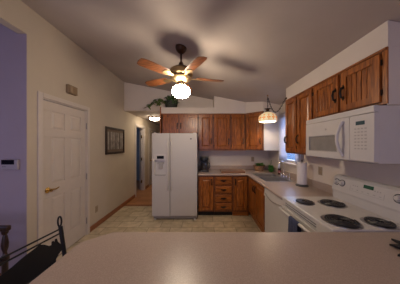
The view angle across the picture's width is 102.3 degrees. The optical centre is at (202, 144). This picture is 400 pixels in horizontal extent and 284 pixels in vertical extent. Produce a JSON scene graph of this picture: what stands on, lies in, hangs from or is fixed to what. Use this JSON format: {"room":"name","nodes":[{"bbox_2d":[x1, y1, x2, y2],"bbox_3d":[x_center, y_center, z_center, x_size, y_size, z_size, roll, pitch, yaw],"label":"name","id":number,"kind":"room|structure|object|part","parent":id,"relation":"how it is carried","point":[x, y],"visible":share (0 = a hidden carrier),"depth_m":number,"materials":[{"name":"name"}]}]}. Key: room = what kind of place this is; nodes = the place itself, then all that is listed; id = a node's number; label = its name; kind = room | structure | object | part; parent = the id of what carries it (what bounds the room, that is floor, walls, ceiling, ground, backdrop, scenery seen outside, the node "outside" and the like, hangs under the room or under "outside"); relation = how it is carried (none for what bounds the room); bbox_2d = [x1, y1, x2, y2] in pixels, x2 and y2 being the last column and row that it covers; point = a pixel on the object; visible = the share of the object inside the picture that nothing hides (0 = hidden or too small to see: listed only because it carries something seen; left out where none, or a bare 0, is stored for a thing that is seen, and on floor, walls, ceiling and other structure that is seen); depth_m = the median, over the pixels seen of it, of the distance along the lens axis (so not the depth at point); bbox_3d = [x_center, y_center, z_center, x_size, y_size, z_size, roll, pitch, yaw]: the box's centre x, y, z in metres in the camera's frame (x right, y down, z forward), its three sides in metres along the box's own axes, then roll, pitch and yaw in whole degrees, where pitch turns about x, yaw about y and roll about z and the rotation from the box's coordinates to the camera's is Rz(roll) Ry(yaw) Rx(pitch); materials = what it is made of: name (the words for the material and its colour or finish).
{"room":"kitchen","nodes":[
{"label":"kitchen","id":0,"kind":"room"},
{"bbox_2d":[0,23,17,272],"bbox_3d":[-3.042,-0.214,1.866,1.915,3.509,0.100,0,0,0],"label":"wall","id":1,"kind":"structure","parent":0,"point":[8,38],"depth_m":1.82,"materials":[{"name":"paint"}]},
{"bbox_2d":[1,159,19,169],"bbox_3d":[-2.150,0.225,1.799,0.180,0.114,0.032,0,0,0],"label":"alarm keypad","id":2,"kind":"object","parent":1,"relation":"attached to","point":[6,164],"visible":1,"depth_m":1.79,"materials":[{"name":"plastic"}]},
{"bbox_2d":[18,34,26,260],"bbox_3d":[-2.035,0.147,1.814,0.099,2.786,0.004,0,0,0],"label":"door frame","id":3,"kind":"structure","parent":1,"relation":"attached to","point":[22,38],"depth_m":1.81,"materials":[{"name":"paint"}]},
{"bbox_2d":[0,0,159,253],"bbox_3d":[-2.035,-0.025,2.300,0.100,3.130,10.200,0,0,0],"label":"wall","id":4,"kind":"structure","parent":0,"point":[54,61],"depth_m":2.70,"materials":[{"name":"paint"}]},
{"bbox_2d":[37,91,89,244],"bbox_3d":[-2.026,0.450,2.365,0.118,2.180,0.880,0,0,0],"label":"trim","id":5,"kind":"structure","parent":4,"relation":"attached to","point":[41,96],"depth_m":1.97,"materials":[{"name":"white paint"}]},
{"bbox_2d":[43,100,86,254],"bbox_3d":[-1.980,0.485,2.373,0.099,2.086,0.739,0,0,0],"label":"door","id":6,"kind":"structure","parent":4,"relation":"in","point":[63,126],"depth_m":2.31,"materials":[{"name":"white paint"}]},
{"bbox_3d":[-1.963,0.585,2.100,0.064,0.072,0.153,0,0,0],"label":"handle","id":7,"kind":"part","parent":6,"relation":"part of","materials":[{"name":"gold metal"}]},
{"bbox_2d":[66,84,77,95],"bbox_3d":[-1.957,-0.812,2.410,0.054,0.125,0.170,0,0,0],"label":"door chime","id":8,"kind":"object","parent":4,"relation":"attached to","point":[70,89],"visible":1,"depth_m":2.38,"materials":[{"name":"beige plastic"}]},
{"bbox_2d":[90,194,134,231],"bbox_3d":[-1.978,1.492,3.745,0.014,0.095,1.880,0,0,0],"label":"baseboard","id":9,"kind":"structure","parent":4,"relation":"attached to","point":[119,207],"depth_m":3.39,"materials":[{"name":"orange wood"}]},
{"bbox_2d":[105,126,124,154],"bbox_3d":[-1.970,-0.083,3.640,0.027,0.575,0.760,0,0,0],"label":"framed picture","id":10,"kind":"object","parent":4,"relation":"attached to","point":[114,137],"visible":1,"depth_m":3.58},
{"bbox_2d":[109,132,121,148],"bbox_3d":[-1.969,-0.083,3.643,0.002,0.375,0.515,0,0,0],"label":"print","id":11,"kind":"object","parent":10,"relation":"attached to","point":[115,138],"depth_m":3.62},
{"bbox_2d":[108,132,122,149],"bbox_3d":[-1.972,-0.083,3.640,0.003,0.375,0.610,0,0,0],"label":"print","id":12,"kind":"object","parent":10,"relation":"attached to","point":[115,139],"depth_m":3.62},
{"bbox_2d":[135,123,144,196],"bbox_3d":[-2.026,0.463,5.090,0.118,2.155,0.810,0,0,0],"label":"trim","id":13,"kind":"structure","parent":4,"relation":"attached to","point":[142,128],"depth_m":5.40,"materials":[{"name":"white paint"}]},
{"bbox_2d":[140,129,141,189],"bbox_3d":[-2.092,0.505,5.719,0.105,2.050,0.642,0,0,0],"label":"door","id":14,"kind":"structure","parent":4,"relation":"in","point":[140,129],"depth_m":5.44,"materials":[{"name":"white paint"}]},
{"bbox_2d":[150,131,153,184],"bbox_3d":[-1.981,0.505,6.300,0.118,2.046,0.664,0,0,0],"label":"door","id":15,"kind":"structure","parent":4,"relation":"in","point":[151,132],"depth_m":6.21,"materials":[{"name":"white paint"}]},
{"bbox_2d":[149,128,155,185],"bbox_3d":[-2.026,0.463,6.300,0.118,2.155,0.850,0,0,0],"label":"trim","id":16,"kind":"structure","parent":4,"relation":"attached to","point":[150,129],"depth_m":5.92,"materials":[{"name":"white paint"}]},
{"bbox_2d":[136,128,139,179],"bbox_3d":[-2.993,0.345,5.650,1.815,2.390,2.700,0,0,0],"label":"wall","id":17,"kind":"structure","parent":0,"point":[137,129],"depth_m":6.90,"materials":[{"name":"paint"}]},
{"bbox_2d":[56,180,260,261],"bbox_3d":[-1.175,1.588,2.300,5.850,0.104,10.400,0,0,0],"label":"floor","id":18,"kind":"structure","parent":0,"point":[128,218],"depth_m":3.14,"materials":[{"name":"beige tile"}]},
{"bbox_2d":[0,225,10,274],"bbox_3d":[-2.047,1.147,1.285,0.485,0.785,0.490,0,0,0],"label":"newel post","id":19,"kind":"object","parent":18,"relation":"on","point":[4,229],"visible":0.82,"depth_m":1.49,"materials":[{"name":"brown wood"}]},
{"bbox_3d":[-2.047,0.780,1.500,0.485,0.050,0.044,0,0,0],"label":"rail","id":20,"kind":"part","parent":19,"relation":"part of","materials":[{"name":"brown wood"}]},
{"bbox_2d":[0,216,66,283],"bbox_3d":[-1.006,1.054,1.080,0.442,0.969,0.440,0,0,0],"label":"counter stool","id":21,"kind":"object","parent":18,"relation":"on","point":[33,264],"visible":0.68,"depth_m":1.10,"materials":[{"name":"black metal"}]},
{"bbox_3d":[-1.164,0.704,1.083,0.012,0.012,0.411,0,0,9],"label":"rail","id":22,"kind":"part","parent":21,"relation":"part of","materials":[{"name":"black metal"}]},
{"bbox_3d":[-1.169,0.672,1.083,0.012,0.012,0.411,0,0,9],"label":"rail","id":23,"kind":"part","parent":21,"relation":"part of","materials":[{"name":"black metal"}]},
{"bbox_3d":[-1.135,0.900,1.083,0.016,0.016,0.411,0,0,9],"label":"rail","id":24,"kind":"part","parent":21,"relation":"part of","materials":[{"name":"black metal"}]},
{"bbox_3d":[-1.124,0.741,1.286,0.074,0.343,0.028,0,0,0],"label":"post","id":25,"kind":"part","parent":21,"relation":"part of","materials":[{"name":"black metal"}]},
{"bbox_2d":[152,133,197,219],"bbox_3d":[-0.576,0.650,3.598,0.912,1.780,0.793,0,0,0],"label":"refrigerator","id":26,"kind":"object","parent":18,"relation":"on","point":[174,155],"visible":1,"depth_m":3.26,"materials":[{"name":"white metal"}]},
{"bbox_3d":[-0.854,0.611,3.294,0.356,1.678,0.068,0,0,0],"label":"door","id":27,"kind":"part","parent":26,"relation":"part of","materials":[{"name":"white metal"}]},
{"bbox_3d":[-0.707,0.400,3.234,0.026,1.056,0.065,0,0,0],"label":"handle","id":28,"kind":"part","parent":26,"relation":"part of","materials":[{"name":"white plastic"}]},
{"bbox_3d":[-0.637,0.400,3.234,0.026,1.056,0.065,0,0,0],"label":"handle","id":29,"kind":"part","parent":26,"relation":"part of","materials":[{"name":"white plastic"}]},
{"bbox_3d":[-0.394,0.611,3.294,0.548,1.678,0.068,0,0,0],"label":"door","id":30,"kind":"part","parent":26,"relation":"part of","materials":[{"name":"white metal"}]},
{"bbox_2d":[198,176,213,214],"bbox_3d":[0.068,1.102,3.721,0.345,0.876,0.664,0,0,0],"label":"base cabinet","id":31,"kind":"object","parent":18,"relation":"on","point":[205,183],"visible":0.94,"depth_m":3.43,"materials":[{"name":"red wood"}]},
{"bbox_2d":[29,232,399,283],"bbox_3d":[0.427,1.083,0.769,2.435,0.914,0.778,0,0,0],"label":"countertop","id":32,"kind":"structure","parent":18,"relation":"on","point":[114,257],"depth_m":0.88,"materials":[{"name":"beige laminate"}]},
{"bbox_2d":[389,238,399,256],"bbox_3d":[1.263,0.617,0.906,0.320,0.018,0.274,0,0,-36],"label":"trivet","id":33,"kind":"object","parent":32,"relation":"on","point":[397,245],"visible":1,"depth_m":0.98,"materials":[{"name":"black metal"}]},
{"bbox_2d":[214,176,232,214],"bbox_3d":[0.439,1.102,3.725,0.393,0.876,0.656,0,0,0],"label":"base cabinet","id":34,"kind":"object","parent":18,"relation":"on","point":[223,185],"visible":0.96,"depth_m":3.44,"materials":[{"name":"red wood"}]},
{"bbox_3d":[0.439,0.775,3.441,0.348,0.170,0.018,0,0,0],"label":"drawer","id":35,"kind":"part","parent":34,"relation":"part of","materials":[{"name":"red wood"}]},
{"bbox_3d":[0.439,0.968,3.441,0.348,0.145,0.018,0,0,0],"label":"drawer","id":36,"kind":"part","parent":34,"relation":"part of","materials":[{"name":"red wood"}]},
{"bbox_3d":[0.439,1.150,3.441,0.348,0.150,0.018,0,0,0],"label":"drawer","id":37,"kind":"part","parent":34,"relation":"part of","materials":[{"name":"red wood"}]},
{"bbox_3d":[0.439,1.330,3.441,0.348,0.150,0.018,0,0,0],"label":"drawer","id":38,"kind":"part","parent":34,"relation":"part of","materials":[{"name":"red wood"}]},
{"bbox_2d":[232,176,248,215],"bbox_3d":[0.811,1.102,3.721,0.348,0.876,0.664,0,0,0],"label":"base cabinet","id":39,"kind":"object","parent":18,"relation":"on","point":[240,183],"visible":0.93,"depth_m":3.43,"materials":[{"name":"red wood"}]},
{"bbox_3d":[0.800,1.048,3.440,0.280,0.715,0.020,0,0,0],"label":"door","id":40,"kind":"part","parent":39,"relation":"part of","materials":[{"name":"red wood"}]},
{"bbox_2d":[249,177,264,231],"bbox_3d":[1.286,1.102,3.292,0.724,0.876,1.523,0,0,0],"label":"base cabinet","id":41,"kind":"object","parent":18,"relation":"on","point":[256,191],"visible":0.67,"depth_m":2.86,"materials":[{"name":"red wood"}]},
{"bbox_3d":[0.975,1.048,3.205,0.020,0.715,0.390,0,0,0],"label":"door","id":42,"kind":"part","parent":41,"relation":"part of","materials":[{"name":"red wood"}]},
{"bbox_3d":[0.975,1.048,2.770,0.020,0.715,0.420,0,0,0],"label":"door","id":43,"kind":"part","parent":41,"relation":"part of","materials":[{"name":"red wood"}]},
{"bbox_2d":[198,165,332,198],"bbox_3d":[0.770,0.595,2.989,1.756,0.138,2.128,0,0,0],"label":"countertop","id":44,"kind":"structure","parent":41,"relation":"on","point":[316,188],"depth_m":2.52,"materials":[{"name":"beige laminate"}]},
{"bbox_2d":[200,156,209,171],"bbox_3d":[0.047,0.456,3.793,0.244,0.339,0.253,0,0,0],"label":"coffee maker","id":45,"kind":"object","parent":44,"relation":"on","point":[204,160],"visible":1,"depth_m":3.70,"materials":[{"name":"black plastic"}]},
{"bbox_2d":[220,169,244,172],"bbox_3d":[0.665,0.609,3.715,0.530,0.033,0.370,0,0,0],"label":"cutting board","id":46,"kind":"object","parent":44,"relation":"on","point":[221,170],"visible":1,"depth_m":3.53,"materials":[{"name":"brown wood"}]},
{"bbox_2d":[253,163,264,170],"bbox_3d":[1.342,0.532,3.850,0.278,0.186,0.274,0,0,0],"label":"wicker basket","id":47,"kind":"object","parent":44,"relation":"on","point":[259,166],"visible":0.99,"depth_m":3.77,"materials":[{"name":"brown wicker"}]},
{"bbox_2d":[268,160,273,171],"bbox_3d":[1.527,0.489,3.632,0.161,0.272,0.161,0,0,0],"label":"potted herb","id":48,"kind":"object","parent":44,"relation":"on","point":[270,167],"visible":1,"depth_m":3.60,"materials":[{"name":"green plant"}]},
{"bbox_2d":[251,173,295,181],"bbox_3d":[1.305,0.711,3.095,0.520,0.177,0.790,0,0,0],"label":"sink","id":49,"kind":"object","parent":44,"relation":"in","point":[267,177],"visible":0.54,"depth_m":3.10,"materials":[{"name":"silver metal"}]},
{"bbox_3d":[1.278,0.713,3.309,0.429,0.172,0.324,0,0,0],"label":"bowl","id":50,"kind":"part","parent":49,"relation":"part of","materials":[{"name":"silver metal"}]},
{"bbox_3d":[1.278,0.713,2.911,0.429,0.172,0.384,0,0,0],"label":"bowl","id":51,"kind":"part","parent":49,"relation":"part of","materials":[{"name":"silver metal"}]},
{"bbox_2d":[278,161,287,178],"bbox_3d":[1.492,0.464,3.050,0.131,0.317,0.304,0,0,0],"label":"faucet","id":52,"kind":"object","parent":44,"relation":"on","point":[283,175],"visible":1,"depth_m":3.04,"materials":[{"name":"silver metal"}]},
{"bbox_3d":[1.492,0.458,3.050,0.131,0.305,0.050,0,0,0],"label":"spout","id":53,"kind":"part","parent":52,"relation":"part of","materials":[{"name":"silver metal"}]},
{"bbox_2d":[295,160,308,186],"bbox_3d":[1.500,0.426,2.440,0.176,0.397,0.176,0,0,0],"label":"paper towel holder","id":54,"kind":"object","parent":44,"relation":"on","point":[301,166],"visible":1,"depth_m":2.38,"materials":[{"name":"white paper"}]},
{"bbox_2d":[264,188,282,231],"bbox_3d":[1.267,1.095,2.228,0.666,0.850,0.585,0,0,0],"label":"dishwasher","id":55,"kind":"object","parent":18,"relation":"on","point":[273,215],"visible":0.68,"depth_m":2.23,"materials":[{"name":"grey plastic"}]},
{"bbox_3d":[0.973,0.735,2.228,0.040,0.120,0.585,0,0,0],"label":"control panel","id":56,"kind":"part","parent":55,"relation":"part of","materials":[{"name":"white plastic"}]},
{"bbox_2d":[278,174,399,231],"bbox_3d":[1.254,0.948,1.541,0.772,1.185,0.762,0,0,0],"label":"range","id":57,"kind":"object","parent":18,"relation":"on","point":[356,204],"visible":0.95,"depth_m":1.46,"materials":[{"name":"white metal"}]},
{"bbox_3d":[0.902,0.740,1.542,0.068,0.037,0.686,0,0,0],"label":"handle","id":58,"kind":"part","parent":57,"relation":"part of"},
{"bbox_2d":[288,216,300,231],"bbox_3d":[0.875,0.879,1.550,0.053,0.323,0.171,0,0,0],"label":"dish towel","id":59,"kind":"object","parent":57,"relation":"hanging from","point":[293,226],"visible":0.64,"depth_m":1.55,"materials":[{"name":"blue fabric"}]},
{"bbox_3d":[0.949,1.030,1.542,0.034,0.620,0.743,0,0,0],"label":"oven door","id":60,"kind":"part","parent":57,"relation":"part of","materials":[{"name":"white metal"}]},
{"bbox_3d":[0.956,0.681,1.542,0.022,0.068,0.751,0,0,0],"label":"rail","id":61,"kind":"part","parent":57,"relation":"part of","materials":[{"name":"white metal"}]},
{"bbox_2d":[282,196,399,231],"bbox_3d":[1.241,0.631,1.542,0.608,0.027,0.759,0,0,0],"label":"cooktop","id":62,"kind":"object","parent":57,"relation":"in","point":[335,213],"depth_m":1.40,"materials":[{"name":"white metal"}]},
{"bbox_3d":[1.542,0.429,1.275,0.035,0.054,0.054,0,0,0],"label":"knob","id":63,"kind":"part","parent":57,"relation":"part of","materials":[{"name":"white plastic"}]},
{"bbox_2d":[124,82,268,170],"bbox_3d":[-0.168,-0.025,4.105,3.835,3.130,0.100,0,0,0],"label":"wall","id":64,"kind":"structure","parent":0,"point":[136,97],"depth_m":4.05,"materials":[{"name":"paint"}]},
{"bbox_2d":[160,107,197,134],"bbox_3d":[-0.554,-0.545,3.861,0.881,0.650,0.384,0,0,0],"label":"upper cabinet","id":65,"kind":"object","parent":64,"relation":"attached to","point":[169,123],"visible":0.96,"depth_m":3.72,"materials":[{"name":"red wood"}]},
{"bbox_3d":[-0.984,-0.545,3.886,0.023,0.650,0.333,0,0,0],"label":"panel","id":66,"kind":"part","parent":65,"relation":"part of","materials":[{"name":"red wood"}]},
{"bbox_3d":[-0.745,-0.475,3.720,0.360,0.420,0.020,0,0,0],"label":"door","id":67,"kind":"part","parent":65,"relation":"part of","materials":[{"name":"red wood"}]},
{"bbox_3d":[-0.542,-0.705,3.724,0.855,0.020,0.012,0,0,0],"label":"rail","id":68,"kind":"part","parent":65,"relation":"part of","materials":[{"name":"red wood"}]},
{"bbox_3d":[-0.335,-0.475,3.720,0.410,0.420,0.020,0,0,0],"label":"door","id":69,"kind":"part","parent":65,"relation":"part of","materials":[{"name":"red wood"}]},
{"bbox_2d":[161,107,213,113],"bbox_3d":[-0.357,-0.789,3.893,1.225,0.141,0.325,0,0,0],"label":"soffit ledge","id":70,"kind":"object","parent":64,"relation":"attached to","point":[164,110],"visible":0.79,"depth_m":3.73,"materials":[{"name":"paint"}]},
{"bbox_2d":[145,95,178,109],"bbox_3d":[-0.955,-0.970,3.740,0.795,0.395,0.366,0,0,-31],"label":"trailing plant","id":71,"kind":"object","parent":70,"relation":"on","point":[170,102],"visible":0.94,"depth_m":3.74,"materials":[{"name":"green plant"}]},
{"bbox_3d":[-0.765,-0.945,3.880,0.326,0.168,0.324,0,0,0],"label":"pot","id":72,"kind":"part","parent":71,"relation":"part of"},
{"bbox_2d":[198,114,212,149],"bbox_3d":[0.061,-0.288,3.861,0.348,0.853,0.384,0,0,0],"label":"upper cabinet","id":73,"kind":"object","parent":64,"relation":"attached to","point":[205,121],"visible":1,"depth_m":3.71,"materials":[{"name":"red wood"}]},
{"bbox_2d":[213,114,229,149],"bbox_3d":[0.436,-0.288,3.861,0.398,0.853,0.384,0,0,0],"label":"upper cabinet","id":74,"kind":"object","parent":64,"relation":"attached to","point":[221,122],"visible":0.96,"depth_m":3.71,"materials":[{"name":"red wood"}]},
{"bbox_2d":[230,114,244,149],"bbox_3d":[0.809,-0.288,3.861,0.345,0.853,0.384,0,0,0],"label":"upper cabinet","id":75,"kind":"object","parent":64,"relation":"attached to","point":[237,121],"visible":0.95,"depth_m":3.71,"materials":[{"name":"red wood"}]},
{"bbox_2d":[245,111,279,150],"bbox_3d":[1.312,-0.292,3.743,0.671,0.845,0.620,0,0,0],"label":"upper cabinet","id":76,"kind":"object","parent":64,"relation":"attached to","point":[258,136],"visible":0.91,"depth_m":3.46,"materials":[{"name":"red wood"}]},
{"bbox_3d":[1.130,-0.292,3.580,0.356,0.786,0.020,0,0,43],"label":"door","id":77,"kind":"part","parent":76,"relation":"part of","materials":[{"name":"red wood"}]},
{"bbox_3d":[1.473,-0.292,3.439,0.346,0.845,0.012,0,0,0],"label":"panel","id":78,"kind":"part","parent":76,"relation":"part of","materials":[{"name":"white paint"}]},
{"bbox_2d":[21,0,399,125],"bbox_3d":[-1.175,-1.460,2.300,5.850,1.258,10.400,0,0,0],"label":"ceiling","id":79,"kind":"structure","parent":0,"point":[259,49],"depth_m":1.76,"materials":[{"name":"paint"}]},
{"bbox_2d":[149,116,159,120],"bbox_3d":[-1.500,-0.784,5.000,0.340,0.132,0.340,0,0,0],"label":"flush ceiling light","id":80,"kind":"object","parent":79,"relation":"attached to","point":[154,118],"visible":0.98,"depth_m":4.89,"materials":[{"name":"white glass"}]},
{"bbox_2d":[137,44,223,98],"bbox_3d":[-0.265,-0.919,2.072,1.080,0.650,1.067,0,0,0],"label":"ceiling fan","id":81,"kind":"object","parent":79,"relation":"hanging from","point":[181,74],"visible":1,"depth_m":1.95,"materials":[{"name":"brown wood"}]},
{"bbox_3d":[-0.534,-0.847,1.759,0.130,0.030,0.365,0,0,42],"label":"blade","id":82,"kind":"part","parent":81,"relation":"part of","materials":[{"name":"brown wood"}]},
{"bbox_3d":[-0.627,-0.847,2.199,0.365,0.030,0.130,0,0,24],"label":"blade","id":83,"kind":"part","parent":81,"relation":"part of","materials":[{"name":"brown wood"}]},
{"bbox_3d":[-0.278,-0.668,2.043,0.228,0.148,0.228,0,0,0],"label":"glass globe","id":84,"kind":"part","parent":81,"relation":"part of"},
{"bbox_3d":[-0.087,-0.847,1.712,0.130,0.030,0.365,0,0,-30],"label":"blade","id":85,"kind":"part","parent":81,"relation":"part of","materials":[{"name":"brown wood"}]},
{"bbox_3d":[0.096,-0.847,2.123,0.365,0.030,0.130,0,0,-12],"label":"blade","id":86,"kind":"part","parent":81,"relation":"part of","materials":[{"name":"brown wood"}]},
{"bbox_2d":[258,95,286,122],"bbox_3d":[1.225,-0.687,2.899,0.329,0.516,0.631,0,0,0],"label":"pendant lamp","id":87,"kind":"object","parent":79,"relation":"hanging from","point":[267,116],"visible":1,"depth_m":2.94,"materials":[{"name":"beige glass"}]},
{"bbox_3d":[1.225,-0.521,3.050,0.324,0.185,0.324,0,0,0],"label":"lamp shade","id":88,"kind":"part","parent":87,"relation":"part of","materials":[{"name":"multicoloured glass"}]},
{"bbox_3d":[1.278,-0.732,2.837,0.122,0.350,0.444,0,0,0],"label":"swag chain","id":89,"kind":"part","parent":87,"relation":"part of","materials":[{"name":"brown metal"}]},
{"bbox_2d":[213,96,279,113],"bbox_3d":[0.953,-0.922,3.749,1.393,0.405,0.609,0,0,0],"label":"soffit","id":90,"kind":"structure","parent":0,"point":[221,105],"depth_m":3.73,"materials":[{"name":"paint"}]},
{"bbox_2d":[269,103,399,186],"bbox_3d":[1.700,0.345,0.627,0.100,2.390,6.855,0,0,0],"label":"wall","id":91,"kind":"structure","parent":0,"point":[389,174],"depth_m":1.92,"materials":[{"name":"paint"}]},
{"bbox_2d":[277,154,303,166],"bbox_3d":[1.615,-0.120,3.030,0.070,1.000,0.820,0,0,0],"label":"trim","id":92,"kind":"structure","parent":91,"relation":"attached to","point":[302,156],"depth_m":2.87,"materials":[{"name":"white paint"}]},
{"bbox_2d":[284,86,314,154],"bbox_3d":[1.468,-0.289,2.286,0.359,0.851,0.668,0,0,0],"label":"upper cabinet","id":93,"kind":"object","parent":91,"relation":"attached to","point":[299,108],"visible":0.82,"depth_m":2.24,"materials":[{"name":"red wood"}]},
{"bbox_3d":[1.340,-0.287,2.455,0.020,0.796,0.290,0,0,0],"label":"door","id":94,"kind":"part","parent":93,"relation":"part of","materials":[{"name":"red wood"}]},
{"bbox_3d":[1.344,-0.705,2.286,0.012,0.020,0.668,0,0,0],"label":"rail","id":95,"kind":"part","parent":93,"relation":"part of","materials":[{"name":"red wood"}]},
{"bbox_3d":[1.340,-0.287,2.127,0.020,0.796,0.305,0,0,0],"label":"door","id":96,"kind":"part","parent":93,"relation":"part of","materials":[{"name":"red wood"}]},
{"bbox_2d":[318,166,321,174],"bbox_3d":[1.645,0.370,2.260,0.008,0.116,0.072,0,0,0],"label":"wall outlet","id":97,"kind":"object","parent":91,"relation":"attached to","point":[319,168],"visible":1,"depth_m":2.27,"materials":[{"name":"beige plastic"}]},
{"bbox_2d":[314,46,399,118],"bbox_3d":[1.468,-0.504,1.563,0.359,0.429,0.776,0,0,0],"label":"upper cabinet","id":98,"kind":"object","parent":91,"relation":"attached to","point":[374,79],"visible":1,"depth_m":1.35,"materials":[{"name":"red wood"}]},
{"bbox_3d":[1.340,-0.502,1.762,0.020,0.365,0.345,0,0,0],"label":"door","id":99,"kind":"part","parent":98,"relation":"part of","materials":[{"name":"red wood"}]},
{"bbox_3d":[1.310,-0.490,1.619,0.042,0.156,0.027,0,0,0],"label":"handle","id":100,"kind":"part","parent":98,"relation":"part of","materials":[{"name":"brown metal"}]},
{"bbox_3d":[1.310,-0.490,1.528,0.042,0.156,0.027,0,0,0],"label":"handle","id":101,"kind":"part","parent":98,"relation":"part of","materials":[{"name":"brown metal"}]},
{"bbox_3d":[1.342,-0.705,1.562,0.008,0.020,0.771,0,0,0],"label":"rail","id":102,"kind":"part","parent":98,"relation":"part of","materials":[{"name":"red wood"}]},
{"bbox_2d":[306,105,399,163],"bbox_3d":[1.406,-0.068,1.527,0.484,0.428,0.760,0,0,0],"label":"microwave oven","id":103,"kind":"object","parent":98,"relation":"attached to","point":[370,134],"visible":1,"depth_m":1.26,"materials":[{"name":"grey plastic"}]},
{"bbox_3d":[1.237,-0.051,1.626,0.034,0.358,0.562,0,0,0],"label":"door","id":104,"kind":"part","parent":103,"relation":"part of","materials":[{"name":"white plastic"}]},
{"bbox_3d":[1.197,-0.050,1.411,0.070,0.313,0.030,0,0,16],"label":"handle","id":105,"kind":"part","parent":103,"relation":"part of","materials":[{"name":"white plastic"}]},
{"bbox_3d":[1.237,-0.051,1.244,0.034,0.358,0.195,0,0,0],"label":"control panel","id":106,"kind":"part","parent":103,"relation":"part of","materials":[{"name":"white plastic"}]},
{"bbox_3d":[1.340,-0.502,1.385,0.020,0.365,0.340,0,0,0],"label":"door","id":107,"kind":"part","parent":98,"relation":"part of","materials":[{"name":"red wood"}]},
{"bbox_3d":[1.502,-0.504,1.182,0.292,0.429,0.014,0,0,0],"label":"panel","id":108,"kind":"part","parent":98,"relation":"part of","materials":[{"name":"paint"}]},
{"bbox_3d":[1.612,-0.630,3.025,0.076,0.016,0.770,0,0,0],"label":"curtain rod","id":109,"kind":"object","parent":91,"relation":"attached to","visible":0},
{"bbox_2d":[279,111,286,160],"bbox_3d":[1.613,-0.163,3.254,0.029,0.975,0.312,0,0,0],"label":"curtain","id":110,"kind":"object","parent":109,"relation":"hanging from","point":[282,153],"visible":0.77,"depth_m":3.26,"materials":[{"name":"white fabric"}]},
{"bbox_2d":[295,154,300,163],"bbox_3d":[1.613,-0.163,2.729,0.029,0.975,0.142,0,0,0],"label":"curtain","id":111,"kind":"object","parent":109,"relation":"hanging from","point":[297,156],"visible":0.13,"depth_m":2.75,"materials":[{"name":"white fabric"}]},
{"bbox_2d":[286,20,399,99],"bbox_3d":[1.500,-0.813,1.897,0.299,0.189,1.445,0,0,0],"label":"soffit","id":112,"kind":"structure","parent":0,"point":[387,34],"depth_m":1.44,"materials":[{"name":"paint"}]}
]}

